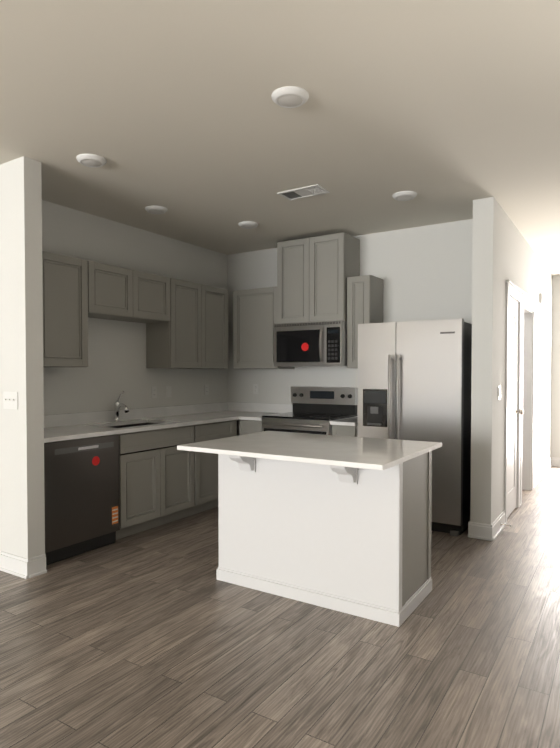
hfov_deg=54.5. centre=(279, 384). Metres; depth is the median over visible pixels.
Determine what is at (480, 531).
baseboard
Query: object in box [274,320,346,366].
microwave
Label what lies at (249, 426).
base cabinet
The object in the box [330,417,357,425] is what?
countertop
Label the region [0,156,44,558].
wall
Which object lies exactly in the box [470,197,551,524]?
wall
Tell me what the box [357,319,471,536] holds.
fridge
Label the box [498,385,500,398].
light switch
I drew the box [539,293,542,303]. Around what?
door chime
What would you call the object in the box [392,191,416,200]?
recessed light
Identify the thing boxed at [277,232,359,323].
upper cabinet
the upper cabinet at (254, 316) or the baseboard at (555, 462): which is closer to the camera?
the upper cabinet at (254, 316)
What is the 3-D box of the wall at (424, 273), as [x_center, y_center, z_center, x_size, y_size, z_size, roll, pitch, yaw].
[0.653,-0.153,5.729,2.930,2.740,0.140,1,1,32]
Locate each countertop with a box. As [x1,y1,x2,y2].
[44,402,251,442]
[177,431,440,470]
[240,403,292,420]
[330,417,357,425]
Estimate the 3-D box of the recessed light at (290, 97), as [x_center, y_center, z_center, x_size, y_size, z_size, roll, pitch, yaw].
[0.051,-1.443,2.744,0.190,0.035,0.190,1,1,32]
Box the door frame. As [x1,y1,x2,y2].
[504,279,536,522]
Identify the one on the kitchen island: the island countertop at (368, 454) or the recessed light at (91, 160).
the island countertop at (368, 454)
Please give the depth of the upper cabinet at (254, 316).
5.84 m
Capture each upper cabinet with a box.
[42,251,87,366]
[87,260,169,322]
[146,278,227,368]
[233,286,294,368]
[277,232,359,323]
[347,275,382,367]
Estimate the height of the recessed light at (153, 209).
0.035 m
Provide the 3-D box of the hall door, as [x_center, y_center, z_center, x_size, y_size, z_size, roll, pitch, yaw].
[2.175,0.212,5.149,0.181,2.011,0.582,1,1,32]
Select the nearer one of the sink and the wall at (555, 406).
the sink
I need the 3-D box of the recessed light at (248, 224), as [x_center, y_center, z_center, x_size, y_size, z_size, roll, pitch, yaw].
[-0.294,-1.494,5.093,0.190,0.035,0.190,1,1,32]
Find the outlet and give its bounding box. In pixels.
[204,385,208,394]
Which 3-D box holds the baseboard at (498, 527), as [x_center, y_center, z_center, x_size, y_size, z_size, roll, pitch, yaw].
[2.813,1.147,6.111,0.022,0.125,4.150,1,1,32]
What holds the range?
on the floor
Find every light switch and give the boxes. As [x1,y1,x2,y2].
[3,392,17,408]
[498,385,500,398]
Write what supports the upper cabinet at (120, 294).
attached to the wall at (109, 374)
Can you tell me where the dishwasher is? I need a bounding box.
[44,434,119,564]
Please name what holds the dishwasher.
on the floor
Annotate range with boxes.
[261,387,357,434]
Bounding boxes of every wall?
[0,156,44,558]
[42,200,227,414]
[227,219,472,435]
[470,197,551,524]
[550,275,559,457]
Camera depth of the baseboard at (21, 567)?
3.61 m
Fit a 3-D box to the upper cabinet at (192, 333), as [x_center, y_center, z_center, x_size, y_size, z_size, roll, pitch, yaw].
[-0.939,-0.601,5.629,0.332,0.860,0.888,1,1,32]
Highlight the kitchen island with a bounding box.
[197,451,431,626]
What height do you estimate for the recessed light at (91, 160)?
0.035 m
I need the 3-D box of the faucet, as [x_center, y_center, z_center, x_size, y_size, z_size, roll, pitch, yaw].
[-1.426,0.194,4.894,0.242,0.282,0.063,1,2,42]
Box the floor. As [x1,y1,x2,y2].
[0,466,559,747]
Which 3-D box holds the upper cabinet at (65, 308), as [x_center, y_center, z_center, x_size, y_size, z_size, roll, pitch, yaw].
[-1.854,-0.569,4.185,0.332,0.860,0.647,1,1,32]
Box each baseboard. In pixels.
[0,551,46,578]
[468,522,492,540]
[491,457,551,540]
[551,457,559,466]
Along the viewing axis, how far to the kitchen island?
3.14 m
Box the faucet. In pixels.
[113,391,128,421]
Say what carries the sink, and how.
in the countertop at (63, 427)
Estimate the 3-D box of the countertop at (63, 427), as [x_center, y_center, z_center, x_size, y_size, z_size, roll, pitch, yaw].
[-1.103,0.297,5.054,0.690,0.130,2.889,1,1,32]
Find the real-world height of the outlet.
0.115 m
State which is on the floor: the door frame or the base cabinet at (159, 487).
the base cabinet at (159, 487)
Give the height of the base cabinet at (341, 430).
0.868 m
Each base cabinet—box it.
[112,420,236,539]
[239,420,261,434]
[332,425,356,436]
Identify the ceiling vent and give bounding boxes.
[277,184,329,200]
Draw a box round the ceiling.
[0,0,559,275]
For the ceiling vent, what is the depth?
4.19 m
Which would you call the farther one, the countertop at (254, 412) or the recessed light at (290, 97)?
the countertop at (254, 412)
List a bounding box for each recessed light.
[76,154,106,167]
[145,205,167,213]
[238,221,258,228]
[271,86,308,107]
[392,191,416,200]
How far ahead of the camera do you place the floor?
2.59 m
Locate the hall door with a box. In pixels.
[507,299,523,517]
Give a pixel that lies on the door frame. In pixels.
(529, 303)
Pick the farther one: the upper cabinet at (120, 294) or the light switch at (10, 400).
the upper cabinet at (120, 294)
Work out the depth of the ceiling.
2.92 m
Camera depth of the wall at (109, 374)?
5.09 m
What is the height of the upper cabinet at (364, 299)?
0.880 m

